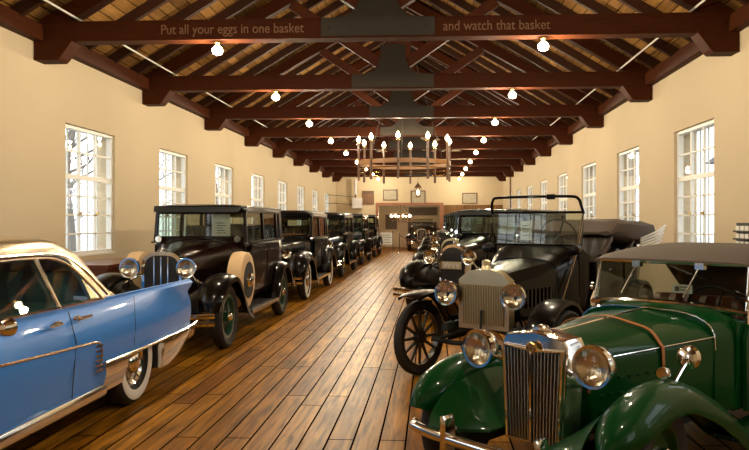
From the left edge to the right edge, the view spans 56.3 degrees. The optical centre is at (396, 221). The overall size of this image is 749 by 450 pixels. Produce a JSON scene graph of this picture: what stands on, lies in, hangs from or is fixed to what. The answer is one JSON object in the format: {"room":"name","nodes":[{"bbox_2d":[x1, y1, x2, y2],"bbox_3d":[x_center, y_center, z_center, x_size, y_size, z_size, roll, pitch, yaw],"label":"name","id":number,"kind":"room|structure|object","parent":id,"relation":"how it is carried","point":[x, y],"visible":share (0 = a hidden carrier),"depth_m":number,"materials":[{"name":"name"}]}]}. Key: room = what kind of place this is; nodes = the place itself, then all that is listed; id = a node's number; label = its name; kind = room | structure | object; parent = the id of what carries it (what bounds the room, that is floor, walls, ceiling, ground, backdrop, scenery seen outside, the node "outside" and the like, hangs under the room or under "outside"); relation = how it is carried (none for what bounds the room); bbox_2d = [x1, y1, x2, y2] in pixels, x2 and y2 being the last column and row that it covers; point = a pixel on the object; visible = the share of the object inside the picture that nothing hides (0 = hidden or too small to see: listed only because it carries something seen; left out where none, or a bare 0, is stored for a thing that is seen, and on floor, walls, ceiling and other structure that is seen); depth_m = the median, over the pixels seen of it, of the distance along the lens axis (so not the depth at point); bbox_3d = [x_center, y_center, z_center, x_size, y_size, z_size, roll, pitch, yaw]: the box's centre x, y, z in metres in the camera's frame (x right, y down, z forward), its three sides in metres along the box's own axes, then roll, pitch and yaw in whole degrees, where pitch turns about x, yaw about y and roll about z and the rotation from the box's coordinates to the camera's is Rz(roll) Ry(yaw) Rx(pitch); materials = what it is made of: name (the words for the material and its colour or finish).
{"room":"car museum","nodes":[
{"label":"car museum","id":0,"kind":"room"},
{"bbox_2d":[0,26,336,260],"bbox_3d":[-4.313,-0.510,17.040,0.340,4.120,40.200,0,0,3],"label":"wall","id":1,"kind":"structure","parent":0,"point":[37,99],"depth_m":11.07,"materials":[{"name":"paint"}]},
{"bbox_2d":[65,123,114,256],"bbox_3d":[-4.610,-0.434,10.316,0.252,1.851,1.500,0,0,3],"label":"window","id":2,"kind":"structure","parent":1,"relation":"in","point":[78,177],"depth_m":10.54,"materials":[{"name":"white paint"}]},
{"bbox_2d":[0,3,334,176],"bbox_3d":[-4.079,-2.370,17.028,0.130,0.200,39.600,0,0,3],"label":"trim","id":3,"kind":"structure","parent":1,"relation":"attached to","point":[10,19],"depth_m":10.69,"materials":[{"name":"wood"}]},
{"bbox_2d":[159,149,185,235],"bbox_3d":[-4.443,-0.434,13.612,0.252,1.851,1.500,0,0,3],"label":"window","id":4,"kind":"structure","parent":1,"relation":"in","point":[182,189],"depth_m":13.83,"materials":[{"name":"white paint"}]},
{"bbox_2d":[215,164,231,223],"bbox_3d":[-4.276,-0.434,16.908,0.252,1.851,1.500,0,0,3],"label":"window","id":5,"kind":"structure","parent":1,"relation":"in","point":[223,195],"depth_m":17.25,"materials":[{"name":"white paint"}]},
{"bbox_2d":[252,174,262,223],"bbox_3d":[-4.109,-0.434,20.204,0.252,1.851,1.500,0,0,3],"label":"window","id":6,"kind":"structure","parent":1,"relation":"in","point":[258,200],"depth_m":20.45,"materials":[{"name":"white paint"}]},
{"bbox_2d":[278,181,285,209],"bbox_3d":[-3.942,-0.434,23.500,0.252,1.851,1.500,0,0,3],"label":"window","id":7,"kind":"structure","parent":1,"relation":"in","point":[279,182],"depth_m":23.72,"materials":[{"name":"white paint"}]},
{"bbox_2d":[297,186,303,225],"bbox_3d":[-3.775,-0.434,26.795,0.252,1.851,1.500,0,0,3],"label":"window","id":8,"kind":"structure","parent":1,"relation":"in","point":[301,204],"depth_m":27.32,"materials":[{"name":"white paint"}]},
{"bbox_2d":[312,190,316,210],"bbox_3d":[-3.608,-0.434,30.091,0.252,1.851,1.500,0,0,3],"label":"window","id":9,"kind":"structure","parent":1,"relation":"in","point":[314,191],"depth_m":30.31,"materials":[{"name":"white paint"}]},
{"bbox_2d":[325,193,327,222],"bbox_3d":[-3.441,-0.434,33.387,0.252,1.851,1.500,0,0,3],"label":"window","id":10,"kind":"structure","parent":1,"relation":"in","point":[326,208],"depth_m":33.72,"materials":[{"name":"white paint"}]},
{"bbox_2d":[0,0,748,172],"bbox_3d":[0.186,-3.756,16.812,9.370,2.871,40.200,0,0,3],"label":"ceiling","id":11,"kind":"structure","parent":0,"point":[561,55],"depth_m":13.65,"materials":[{"name":"wood"}]},
{"bbox_2d":[34,0,739,63],"bbox_3d":[-0.226,-3.493,8.694,8.670,2.916,0.258,0,0,3],"label":"roof truss","id":12,"kind":"object","parent":11,"relation":"attached to","point":[706,25],"visible":0.99,"depth_m":8.59,"materials":[{"name":"wood"}]},
{"bbox_2d":[212,41,222,55],"bbox_3d":[-2.252,-2.180,8.805,0.136,0.175,0.136,0,0,3],"label":"pendant bulb","id":13,"kind":"object","parent":12,"relation":"hanging from","point":[217,50],"visible":1,"depth_m":8.77,"materials":[{"name":"white glass"}]},
{"bbox_2d":[538,36,548,51],"bbox_3d":[1.802,-2.180,8.600,0.136,0.175,0.136,0,0,3],"label":"pendant bulb","id":14,"kind":"object","parent":12,"relation":"hanging from","point":[543,46],"visible":1,"depth_m":8.56,"materials":[{"name":"white glass"}]},
{"bbox_2d":[142,0,652,106],"bbox_3d":[-0.058,-3.493,11.998,8.670,2.916,0.240,0,0,3],"label":"roof truss","id":15,"kind":"object","parent":11,"relation":"attached to","point":[392,71],"visible":0.93,"depth_m":11.90,"materials":[{"name":"wood"}]},
{"bbox_2d":[272,90,279,100],"bbox_3d":[-2.085,-2.180,12.101,0.136,0.175,0.136,0,0,3],"label":"pendant bulb","id":16,"kind":"object","parent":15,"relation":"hanging from","point":[275,96],"visible":1,"depth_m":12.06,"materials":[{"name":"white glass"}]},
{"bbox_2d":[508,88,515,98],"bbox_3d":[1.969,-2.180,11.896,0.136,0.175,0.136,0,0,3],"label":"pendant bulb","id":17,"kind":"object","parent":15,"relation":"hanging from","point":[512,94],"visible":1,"depth_m":11.85,"materials":[{"name":"white glass"}]},
{"bbox_2d":[204,1,603,130],"bbox_3d":[0.109,-3.493,15.294,8.670,2.916,0.240,0,0,3],"label":"roof truss","id":18,"kind":"object","parent":11,"relation":"attached to","point":[400,104],"visible":0.8,"depth_m":15.20,"materials":[{"name":"wood"}]},
{"bbox_2d":[306,119,311,126],"bbox_3d":[-1.919,-2.180,15.397,0.136,0.175,0.136,0,0,3],"label":"pendant bulb","id":19,"kind":"object","parent":18,"relation":"hanging from","point":[309,123],"visible":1,"depth_m":15.35,"materials":[{"name":"white glass"}]},
{"bbox_2d":[492,117,497,124],"bbox_3d":[2.136,-2.180,15.191,0.136,0.175,0.136,0,0,3],"label":"pendant bulb","id":20,"kind":"object","parent":18,"relation":"hanging from","point":[494,122],"visible":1,"depth_m":15.15,"materials":[{"name":"white glass"}]},
{"bbox_2d":[357,42,450,183],"bbox_3d":[0.196,-2.937,17.012,2.290,3.894,2.332,0,0,3],"label":"chandelier","id":21,"kind":"object","parent":11,"relation":"hanging from","point":[368,163],"visible":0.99,"depth_m":16.50,"materials":[{"name":"brown wood"}]},
{"bbox_2d":[244,41,572,146],"bbox_3d":[0.276,-3.493,18.590,8.670,2.916,0.240,0,0,3],"label":"roof truss","id":22,"kind":"object","parent":11,"relation":"attached to","point":[411,128],"visible":0.62,"depth_m":18.49,"materials":[{"name":"wood"}]},
{"bbox_2d":[273,65,550,157],"bbox_3d":[0.443,-3.493,21.886,8.670,2.916,0.240,0,0,3],"label":"roof truss","id":23,"kind":"object","parent":11,"relation":"attached to","point":[539,144],"visible":0.59,"depth_m":21.78,"materials":[{"name":"wood"}]},
{"bbox_2d":[44,0,291,141],"bbox_3d":[-3.893,-2.545,10.711,0.026,0.026,27.000,0,0,3],"label":"conduit","id":24,"kind":"object","parent":23,"relation":"attached to","point":[47,1],"visible":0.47,"depth_m":10.66,"materials":[{"name":"metal"}]},
{"bbox_2d":[533,0,705,139],"bbox_3d":[3.647,-2.545,10.329,0.026,0.026,27.000,0,0,3],"label":"conduit","id":25,"kind":"object","parent":23,"relation":"attached to","point":[702,1],"visible":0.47,"depth_m":10.65,"materials":[{"name":"metal"}]},
{"bbox_2d":[293,90,535,165],"bbox_3d":[0.610,-3.493,25.181,8.670,2.916,0.240,0,0,3],"label":"roof truss","id":26,"kind":"object","parent":11,"relation":"attached to","point":[525,155],"visible":0.43,"depth_m":25.06,"materials":[{"name":"wood"}]},
{"bbox_2d":[309,100,522,172],"bbox_3d":[0.777,-3.493,28.477,8.670,2.916,0.240,0,0,3],"label":"roof truss","id":27,"kind":"object","parent":11,"relation":"attached to","point":[514,163],"visible":0.23,"depth_m":28.36,"materials":[{"name":"wood"}]},
{"bbox_2d":[322,119,513,177],"bbox_3d":[0.944,-3.493,31.773,8.670,2.916,0.240,0,0,3],"label":"roof truss","id":28,"kind":"object","parent":11,"relation":"attached to","point":[506,170],"visible":0.3,"depth_m":31.62,"materials":[{"name":"wood"}]},
{"bbox_2d":[415,183,420,197],"bbox_3d":[1.026,-3.026,33.391,0.331,3.711,0.380,0,0,3],"label":"hanging lantern","id":29,"kind":"object","parent":11,"relation":"hanging from","point":[417,184],"visible":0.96,"depth_m":33.30,"materials":[{"name":"glass"}]},
{"bbox_2d":[332,123,505,181],"bbox_3d":[1.111,-3.493,35.069,8.670,2.916,0.240,0,0,3],"label":"roof truss","id":30,"kind":"object","parent":11,"relation":"attached to","point":[338,175],"visible":0.25,"depth_m":34.93,"materials":[{"name":"wood"}]},
{"bbox_2d":[1,247,748,449],"bbox_3d":[0.381,1.610,20.657,9.350,0.120,47.900,0,0,3],"label":"floor","id":31,"kind":"structure","parent":0,"point":[324,372],"depth_m":6.56,"materials":[{"name":"brown wood"}]},
{"bbox_2d":[0,237,197,449],"bbox_3d":[-3.190,0.823,4.587,2.199,1.455,5.874,0,0,3],"label":"sedan","id":32,"kind":"object","parent":31,"relation":"on","point":[68,342],"visible":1,"depth_m":5.13,"materials":[{"name":"blue paint"}]},
{"bbox_2d":[0,317,17,337],"bbox_3d":[-2.204,0.595,3.921,0.116,0.114,0.110,0,0,3],"label":"mirror","id":33,"kind":"object","parent":32,"relation":"attached to","point":[8,326],"depth_m":3.91,"materials":[{"name":"silver metal"}]},
{"bbox_2d":[83,258,125,275],"bbox_3d":[-4.081,1.055,9.969,0.760,0.990,1.760,0,0,3],"label":"wooden chest","id":34,"kind":"object","parent":31,"relation":"on","point":[110,265],"visible":0.21,"depth_m":9.26,"materials":[{"name":"red wood"}]},
{"bbox_2d":[96,204,294,347],"bbox_3d":[-2.753,0.645,10.355,1.761,1.810,5.073,0,0,3],"label":"sedan","id":35,"kind":"object","parent":31,"relation":"on","point":[228,265],"visible":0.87,"depth_m":9.35,"materials":[{"name":"black metal"}]},
{"bbox_2d":[121,259,136,276],"bbox_3d":[-3.194,0.550,8.398,0.223,0.223,0.051,0,0,3],"label":"headlight assembly","id":36,"kind":"object","parent":35,"relation":"on","point":[128,266],"depth_m":8.40,"materials":[{"name":"glass"}]},
{"bbox_2d":[155,236,162,242],"bbox_3d":[-3.336,0.240,9.841,0.100,0.098,0.060,0,0,3],"label":"lamp","id":37,"kind":"object","parent":35,"relation":"attached to","point":[159,239],"depth_m":9.81,"materials":[{"name":"silver metal"}]},
{"bbox_2d":[144,255,178,287],"bbox_3d":[-2.845,0.698,8.467,0.430,0.585,0.028,0,0,3],"label":"grille","id":38,"kind":"object","parent":35,"relation":"attached to","point":[158,269],"depth_m":8.47,"materials":[{"name":"silver metal"}]},
{"bbox_2d":[178,260,193,276],"bbox_3d":[-2.505,0.550,8.363,0.223,0.223,0.051,0,0,3],"label":"headlight assembly","id":39,"kind":"object","parent":35,"relation":"on","point":[185,267],"depth_m":8.37,"materials":[{"name":"glass"}]},
{"bbox_2d":[157,241,232,299],"bbox_3d":[-2.811,0.625,9.144,1.140,0.730,1.020,0,0,3],"label":"hood","id":40,"kind":"object","parent":35,"relation":"attached to","point":[211,258],"depth_m":9.17,"materials":[{"name":"black paint"}]},
{"bbox_2d":[234,236,240,242],"bbox_3d":[-2.218,0.240,9.785,0.100,0.098,0.060,0,0,3],"label":"lamp","id":41,"kind":"object","parent":35,"relation":"attached to","point":[237,239],"depth_m":9.76,"materials":[{"name":"silver metal"}]},
{"bbox_2d":[253,210,337,299],"bbox_3d":[-2.476,0.635,15.748,1.770,1.830,5.066,0,0,3],"label":"sedan","id":42,"kind":"object","parent":31,"relation":"on","point":[306,249],"visible":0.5,"depth_m":15.29,"materials":[{"name":"black metal"}]},
{"bbox_2d":[282,250,290,258],"bbox_3d":[-2.156,0.630,13.769,0.194,0.194,0.044,0,0,3],"label":"headlight assembly","id":43,"kind":"object","parent":42,"relation":"on","point":[286,254],"depth_m":13.77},
{"bbox_2d":[281,237,304,261],"bbox_3d":[-2.538,0.655,14.537,1.140,0.670,1.020,0,0,3],"label":"hood","id":44,"kind":"object","parent":42,"relation":"attached to","point":[295,244],"depth_m":14.69,"materials":[{"name":"black paint"}]},
{"bbox_2d":[301,212,360,276],"bbox_3d":[-2.188,0.620,21.441,1.770,1.860,5.066,0,0,3],"label":"sedan","id":45,"kind":"object","parent":31,"relation":"on","point":[341,238],"visible":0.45,"depth_m":21.03,"materials":[{"name":"black metal"}]},
{"bbox_2d":[328,233,339,244],"bbox_3d":[-2.249,0.655,20.230,1.140,0.670,1.020,0,0,3],"label":"hood","id":46,"kind":"object","parent":45,"relation":"attached to","point":[334,238],"depth_m":20.49,"materials":[{"name":"black paint"}]},
{"bbox_2d":[328,213,372,264],"bbox_3d":[-1.905,0.605,27.034,1.730,1.890,5.066,0,0,3],"label":"sedan","id":47,"kind":"object","parent":31,"relation":"on","point":[361,235],"visible":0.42,"depth_m":26.67,"materials":[{"name":"black metal"}]},
{"bbox_2d":[354,230,359,240],"bbox_3d":[-1.966,0.625,25.823,1.140,0.730,1.020,0,0,3],"label":"hood","id":48,"kind":"object","parent":47,"relation":"attached to","point":[357,233],"depth_m":26.13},
{"bbox_2d":[353,214,382,256],"bbox_3d":[-1.621,0.595,32.627,1.730,1.910,4.866,0,0,3],"label":"sedan","id":49,"kind":"object","parent":31,"relation":"on","point":[373,227],"visible":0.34,"depth_m":32.36,"materials":[{"name":"black metal"}]},
{"bbox_2d":[379,231,392,252],"bbox_3d":[-0.526,1.000,35.072,0.720,1.100,0.400,0,0,3],"label":"sign stand","id":50,"kind":"object","parent":31,"relation":"on","point":[387,238],"visible":0.64,"depth_m":35.04,"materials":[{"name":"paper"}]},
{"bbox_2d":[406,219,434,249],"bbox_3d":[1.452,0.693,39.530,1.730,1.714,4.366,0,0,3],"label":"roadster","id":51,"kind":"object","parent":31,"relation":"on","point":[417,228],"visible":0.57,"depth_m":38.38,"materials":[{"name":"black metal"}]},
{"bbox_2d":[412,227,431,237],"bbox_3d":[1.408,0.625,38.668,1.140,0.730,1.020,0,0,3],"label":"hood","id":52,"kind":"object","parent":51,"relation":"attached to","point":[414,228],"depth_m":38.81,"materials":[{"name":"black paint"}]},
{"bbox_2d":[418,229,425,239],"bbox_3d":[1.374,0.698,37.991,0.430,0.585,0.028,0,0,3],"label":"grille","id":53,"kind":"object","parent":51,"relation":"attached to","point":[420,231],"depth_m":37.99,"materials":[{"name":"silver metal"}]},
{"bbox_2d":[422,215,465,239],"bbox_3d":[2.902,0.595,33.054,1.730,1.910,4.566,0,0,33],"label":"sedan","id":54,"kind":"object","parent":31,"relation":"on","point":[463,218],"visible":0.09,"depth_m":33.04,"materials":[{"name":"black metal"}]},
{"bbox_2d":[419,214,473,246],"bbox_3d":[2.555,0.615,24.969,1.730,1.870,4.816,0,0,33],"label":"sedan","id":55,"kind":"object","parent":31,"relation":"on","point":[448,215],"visible":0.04,"depth_m":23.95,"materials":[{"name":"black metal"}]},
{"bbox_2d":[421,214,471,242],"bbox_3d":[2.763,0.605,29.064,1.730,1.890,4.816,0,0,33],"label":"sedan","id":56,"kind":"object","parent":31,"relation":"on","point":[446,216],"visible":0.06,"depth_m":28.77,"materials":[{"name":"black metal"}]},
{"bbox_2d":[416,212,488,254],"bbox_3d":[2.348,0.615,20.875,1.730,1.870,4.816,0,0,33],"label":"sedan","id":57,"kind":"object","parent":31,"relation":"on","point":[442,238],"visible":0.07,"depth_m":19.86,"materials":[{"name":"black metal"}]},
{"bbox_2d":[440,237,450,250],"bbox_3d":[1.394,0.698,19.399,0.430,0.585,0.010,0,0,33],"label":"grille","id":58,"kind":"object","parent":57,"relation":"attached to","point":[442,239],"depth_m":19.47,"materials":[{"name":"silver metal"}]},
{"bbox_2d":[412,212,537,269],"bbox_3d":[2.141,0.645,16.780,1.730,1.810,4.816,0,0,33],"label":"sedan","id":59,"kind":"object","parent":31,"relation":"on","point":[477,228],"visible":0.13,"depth_m":16.11,"materials":[{"name":"black metal"}]},
{"bbox_2d":[430,242,437,250],"bbox_3d":[0.845,0.550,15.412,0.223,0.223,0.051,0,0,33],"label":"headlight assembly","id":60,"kind":"object","parent":59,"relation":"on","point":[433,245],"depth_m":15.43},
{"bbox_2d":[442,241,455,248],"bbox_3d":[1.186,0.698,15.305,0.430,0.585,0.010,0,0,33],"label":"grille","id":61,"kind":"object","parent":59,"relation":"attached to","point":[445,243],"depth_m":15.36,"materials":[{"name":"metal"}]},
{"bbox_2d":[393,209,565,314],"bbox_3d":[1.851,0.655,12.639,1.730,1.790,4.816,0,0,33],"label":"vintage car","id":62,"kind":"object","parent":31,"relation":"on","point":[456,259],"visible":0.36,"depth_m":11.37,"materials":[{"name":"black metal"}]},
{"bbox_2d":[425,250,434,262],"bbox_3d":[0.555,0.550,11.271,0.223,0.223,0.051,0,0,33],"label":"headlight assembly","id":63,"kind":"object","parent":62,"relation":"on","point":[429,254],"depth_m":11.28,"materials":[{"name":"glass"}]},
{"bbox_2d":[441,247,464,283],"bbox_3d":[0.896,0.698,11.164,0.430,0.585,0.010,0,0,33],"label":"grille","id":64,"kind":"object","parent":62,"relation":"attached to","point":[452,265],"depth_m":11.15,"materials":[{"name":"metal"}]},
{"bbox_2d":[463,251,473,263],"bbox_3d":[1.134,0.550,10.896,0.223,0.223,0.051,0,0,33],"label":"headlight assembly","id":65,"kind":"object","parent":62,"relation":"on","point":[468,256],"depth_m":10.91,"materials":[{"name":"glass"}]},
{"bbox_2d":[456,237,510,269],"bbox_3d":[1.260,0.625,11.726,1.140,0.730,1.020,0,0,33],"label":"hood","id":66,"kind":"object","parent":62,"relation":"attached to","point":[475,244],"depth_m":11.50,"materials":[{"name":"black paint"}]},
{"bbox_2d":[394,194,665,374],"bbox_3d":[1.952,0.626,8.297,1.751,1.848,4.703,0,0,34],"label":"car","id":67,"kind":"object","parent":31,"relation":"on","point":[545,278],"visible":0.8,"depth_m":7.20,"materials":[{"name":"black metal"}]},
{"bbox_2d":[437,282,454,302],"bbox_3d":[0.487,0.680,6.745,0.223,0.223,0.051,0,0,34],"label":"headlight assembly","id":68,"kind":"object","parent":67,"relation":"on","point":[445,290],"depth_m":6.76,"materials":[{"name":"glass"}]},
{"bbox_2d":[482,243,494,252],"bbox_3d":[1.032,0.290,7.824,0.120,0.117,0.130,0,0,34],"label":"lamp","id":69,"kind":"object","parent":67,"relation":"attached to","point":[487,247],"depth_m":7.78,"materials":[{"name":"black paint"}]},
{"bbox_2d":[503,286,522,307],"bbox_3d":[1.068,0.680,6.354,0.223,0.223,0.051,0,0,34],"label":"headlight assembly","id":70,"kind":"object","parent":67,"relation":"on","point":[512,295],"depth_m":6.37,"materials":[{"name":"glass"}]},
{"bbox_2d":[490,258,557,322],"bbox_3d":[1.109,0.667,7.043,0.770,0.565,0.800,0,0,34],"label":"hood","id":71,"kind":"object","parent":67,"relation":"attached to","point":[538,277],"depth_m":6.92,"materials":[{"name":"black paint"}]},
{"bbox_2d":[569,244,582,254],"bbox_3d":[1.861,0.290,7.266,0.120,0.117,0.130,0,0,34],"label":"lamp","id":72,"kind":"object","parent":67,"relation":"attached to","point":[576,249],"depth_m":7.22,"materials":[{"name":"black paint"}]},
{"bbox_2d":[409,242,748,449],"bbox_3d":[1.903,0.858,4.942,4.070,1.385,1.570,0,0,-44],"label":"roadster","id":73,"kind":"object","parent":31,"relation":"on","point":[629,372],"visible":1,"depth_m":4.01,"materials":[{"name":"green metal"}]},
{"bbox_2d":[467,332,489,364],"bbox_3d":[0.492,0.735,4.090,0.047,0.206,0.206,0,0,-44],"label":"headlight assembly","id":74,"kind":"object","parent":73,"relation":"on","point":[478,343],"depth_m":4.11,"materials":[{"name":"glass"}]},
{"bbox_2d":[504,342,559,444],"bbox_3d":[0.736,0.923,3.811,0.274,0.544,0.257,0,0,3],"label":"grille","id":75,"kind":"object","parent":73,"relation":"attached to","point":[531,369],"depth_m":3.80,"materials":[{"name":"metal"}]},
{"bbox_2d":[576,349,607,385],"bbox_3d":[1.007,0.735,3.558,0.047,0.206,0.206,0,0,-44],"label":"headlight assembly","id":76,"kind":"object","parent":73,"relation":"on","point":[591,364],"depth_m":3.57,"materials":[{"name":"glass"}]},
{"bbox_2d":[555,307,713,429],"bbox_3d":[1.359,0.850,4.402,1.251,0.559,1.272,0,0,3],"label":"hood","id":77,"kind":"object","parent":73,"relation":"attached to","point":[641,341],"depth_m":4.14,"materials":[{"name":"green metal"}]},
{"bbox_2d":[656,367,670,379],"bbox_3d":[1.378,0.775,3.598,0.065,0.064,0.066,0,0,-44],"label":"lamp","id":78,"kind":"object","parent":73,"relation":"on","point":[663,373],"depth_m":3.58,"materials":[{"name":"silver metal"}]},
{"bbox_2d":[675,286,686,290],"bbox_3d":[2.004,0.469,4.914,0.004,0.032,0.100,0,0,-44],"label":"print","id":79,"kind":"object","parent":73,"relation":"attached to","point":[676,287],"depth_m":4.93},
{"bbox_2d":[677,345,700,369],"bbox_3d":[1.573,0.730,3.773,0.052,0.129,0.132,0,0,-44],"label":"mirror","id":80,"kind":"object","parent":73,"relation":"on","point":[689,356],"depth_m":3.75,"materials":[{"name":"silver metal"}]},
{"bbox_2d":[379,205,439,246],"bbox_3d":[1.182,0.050,43.095,6.400,3.000,0.200,0,0,3],"label":"wall","id":81,"kind":"structure","parent":0,"point":[402,227],"depth_m":43.04,"materials":[{"name":"paint"}]},
{"bbox_2d":[385,215,396,228],"bbox_3d":[-0.325,0.000,43.052,0.715,0.900,0.040,0,0,3],"label":"framed picture","id":82,"kind":"object","parent":81,"relation":"attached to","point":[388,224],"visible":0.76,"depth_m":43.05,"materials":[{"name":"brown wood"}]},
{"bbox_2d":[408,222,435,232],"bbox_3d":[1.570,0.350,42.956,1.760,0.700,0.040,0,0,3],"label":"framed picture","id":83,"kind":"object","parent":81,"relation":"attached to","point":[409,223],"visible":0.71,"depth_m":42.98,"materials":[{"name":"brown wood"}]},
{"bbox_2d":[409,207,436,214],"bbox_3d":[1.625,-0.650,42.953,1.760,0.500,0.040,0,0,3],"label":"framed picture","id":84,"kind":"object","parent":81,"relation":"attached to","point":[412,210],"visible":0.84,"depth_m":42.95,"materials":[{"name":"brown wood"}]},
{"bbox_2d":[337,137,502,222],"bbox_3d":[1.195,-1.800,36.737,8.670,6.701,0.300,0,0,3],"label":"wall","id":85,"kind":"structure","parent":0,"point":[445,192],"depth_m":36.58,"materials":[{"name":"paint"}]},
{"bbox_2d":[352,179,362,208],"bbox_3d":[-2.029,-1.456,36.424,0.480,1.500,0.550,0,0,3],"label":"electrical box","id":86,"kind":"object","parent":85,"relation":"attached to","point":[357,203],"visible":1,"depth_m":36.16,"materials":[{"name":"metal"}]},
{"bbox_2d":[362,191,373,204],"bbox_3d":[-1.492,-1.275,36.690,0.620,0.720,0.065,0,0,3],"label":"air vent","id":87,"kind":"object","parent":85,"relation":"in","point":[368,196],"visible":1,"depth_m":36.67,"materials":[{"name":"brown wood"}]},
{"bbox_2d":[383,190,396,200],"bbox_3d":[-0.330,-1.412,36.643,0.758,0.575,0.040,0,0,3],"label":"framed picture","id":88,"kind":"object","parent":85,"relation":"attached to","point":[388,195],"visible":1,"depth_m":36.64,"materials":[{"name":"paper"}]},
{"bbox_2d":[376,203,442,229],"bbox_3d":[0.682,0.270,36.587,3.540,2.560,0.050,0,0,3],"label":"trim","id":89,"kind":"structure","parent":85,"relation":"attached to","point":[377,204],"depth_m":36.53,"materials":[{"name":"brown wood"}]},
{"bbox_2d":[411,190,424,205],"bbox_3d":[1.133,-1.255,36.569,0.758,0.784,0.040,0,0,3],"label":"framed picture","id":90,"kind":"object","parent":85,"relation":"attached to","point":[414,199],"visible":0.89,"depth_m":36.56,"materials":[{"name":"brown wood"}]},
{"bbox_2d":[412,191,423,202],"bbox_3d":[1.133,-1.255,36.576,0.658,0.684,0.015,0,0,3],"label":"print","id":91,"kind":"object","parent":90,"relation":"attached to","point":[414,200],"depth_m":36.57},
{"bbox_2d":[462,193,476,203],"bbox_3d":[3.809,-1.229,36.433,0.784,0.575,0.040,0,0,3],"label":"framed picture","id":92,"kind":"object","parent":85,"relation":"attached to","point":[467,198],"visible":1,"depth_m":36.43,"materials":[{"name":"paper"}]},
{"bbox_2d":[443,205,502,228],"bbox_3d":[3.983,0.330,36.425,3.070,2.440,0.040,0,0,3],"label":"trim","id":93,"kind":"structure","parent":85,"relation":"attached to","point":[447,209],"depth_m":36.44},
{"bbox_2d":[503,26,748,295],"bbox_3d":[4.685,-0.510,16.584,0.340,4.120,40.200,0,0,3],"label":"wall","id":94,"kind":"structure","parent":0,"point":[705,89],"depth_m":11.01,"materials":[{"name":"paint"}]},
{"bbox_2d":[518,190,520,208],"bbox_3d":[5.302,-0.434,29.640,0.252,1.851,1.500,0,0,3],"label":"window","id":95,"kind":"structure","parent":94,"relation":"in","point":[519,206],"depth_m":29.86,"materials":[{"name":"white paint"}]},
{"bbox_2d":[528,186,531,220],"bbox_3d":[5.136,-0.434,26.344,0.252,1.851,1.500,0,0,3],"label":"window","id":96,"kind":"structure","parent":94,"relation":"in","point":[529,187],"depth_m":27.05,"materials":[{"name":"white paint"}]},
{"bbox_2d":[541,180,546,219],"bbox_3d":[4.968,-0.434,23.048,0.252,1.851,1.500,0,0,3],"label":"window","id":97,"kind":"structure","parent":94,"relation":"in","point":[543,202],"depth_m":23.74,"materials":[{"name":"white paint"}]},
{"bbox_2d":[559,173,566,219],"bbox_3d":[4.801,-0.434,19.752,0.252,1.851,1.500,0,0,3],"label":"window","id":98,"kind":"structure","parent":94,"relation":"in","point":[564,174],"depth_m":20.07,"materials":[{"name":"white paint"}]},
{"bbox_2d":[583,162,595,218],"bbox_3d":[4.635,-0.434,16.457,0.252,1.851,1.500,0,0,3],"label":"window","id":99,"kind":"structure","parent":94,"relation":"in","point":[593,165],"depth_m":16.78,"materials":[{"name":"white paint"}]},
{"bbox_2d":[503,1,748,175],"bbox_3d":[4.450,-2.370,16.596,0.130,0.200,39.600,0,0,3],"label":"trim","id":100,"kind":"structure","parent":94,"relation":"attached to","point":[738,20],"depth_m":10.58,"materials":[{"name":"wood"}]},
{"bbox_2d":[619,146,638,246],"bbox_3d":[4.468,-0.434,13.161,0.252,1.851,1.500,0,0,3],"label":"window","id":101,"kind":"structure","parent":94,"relation":"in","point":[634,187],"depth_m":13.47,"materials":[{"name":"white paint"}]},
{"bbox_2d":[677,119,713,242],"bbox_3d":[4.301,-0.434,9.865,0.252,1.851,1.500,0,0,3],"label":"window","id":102,"kind":"structure","parent":94,"relation":"in","point":[680,178],"depth_m":10.09,"materials":[{"name":"white paint"}]},
{"bbox_2d":[733,223,748,243],"bbox_3d":[4.039,0.160,8.086,0.090,0.300,0.500,0,0,3],"label":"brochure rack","id":103,"kind":"object","parent":94,"relation":"attached to","point":[742,229],"visible":0.74,"depth_m":8.13,"materials":[{"name":"paper"}]},
{"bbox_3d":[1.028,-1.260,40.049,6.600,0.180,6.300,0,0,3],"label":"ceiling","id":104,"kind":"structure","parent":0,"visible":0},
{"bbox_2d":[390,206,410,221],"bbox_3d":[0.235,-0.578,39.238,1.163,1.195,1.163,0,0,3],"label":"chandelier","id":105,"kind":"object","parent":104,"relation":"hanging from","point":[391,215],"visible":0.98,"depth_m":38.94,"materials":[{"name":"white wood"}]},
{"label":"outside","id":106,"kind":"structure","parent":0,"visible":0},
{"bbox_2d":[81,237,713,250],"bbox_3d":[1.265,1.800,24.968,120.000,0.100,110.000,0,0,3],"label":"ground","id":107,"kind":"structure","parent":106,"point":[83,239],"depth_m":59.76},
{"bbox_2d":[65,130,92,250],"bbox_3d":[-9.792,-2.169,20.716,3.004,7.969,3.124,0,0,42],"label":"bare tree","id":108,"kind":"object","parent":107,"relation":"on","point":[71,221],"visible":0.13,"depth_m":20.32,"materials":[{"name":"plant"}]},
{"bbox_2d":[65,130,92,200],"bbox_3d":[-8.103,-2.169,16.491,3.475,7.970,3.334,0,0,32],"label":"bare tree","id":109,"kind":"object","parent":107,"relation":"on","point":[72,182],"visible":0.03,"depth_m":16.27,"materials":[{"name":"plant"}]},
{"bbox_2d":[71,156,92,220],"bbox_3d":[-13.466,-2.169,28.271,3.562,7.969,3.292,0,0,6],"label":"bare tree","id":110,"kind":"object","parent":107,"relation":"on","point":[83,156],"visible":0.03,"depth_m":28.38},
{"bbox_2d":[159,156,171,204],"bbox_3d":[-9.787,-2.169,26.307,3.858,7.969,3.561,0,0,-20],"label":"bare tree","id":111,"kind":"object","parent":107,"relation":"on","point":[164,156],"visible":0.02,"depth_m":26.65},
{"bbox_2d":[216,178,217,203],"bbox_3d":[-7.877,-2.169,30.332,3.302,7.970,3.286,0,0,35],"label":"bare tree","id":112,"kind":"object","parent":107,"relation":"on","point":[216,178],"visible":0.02,"depth_m":30.33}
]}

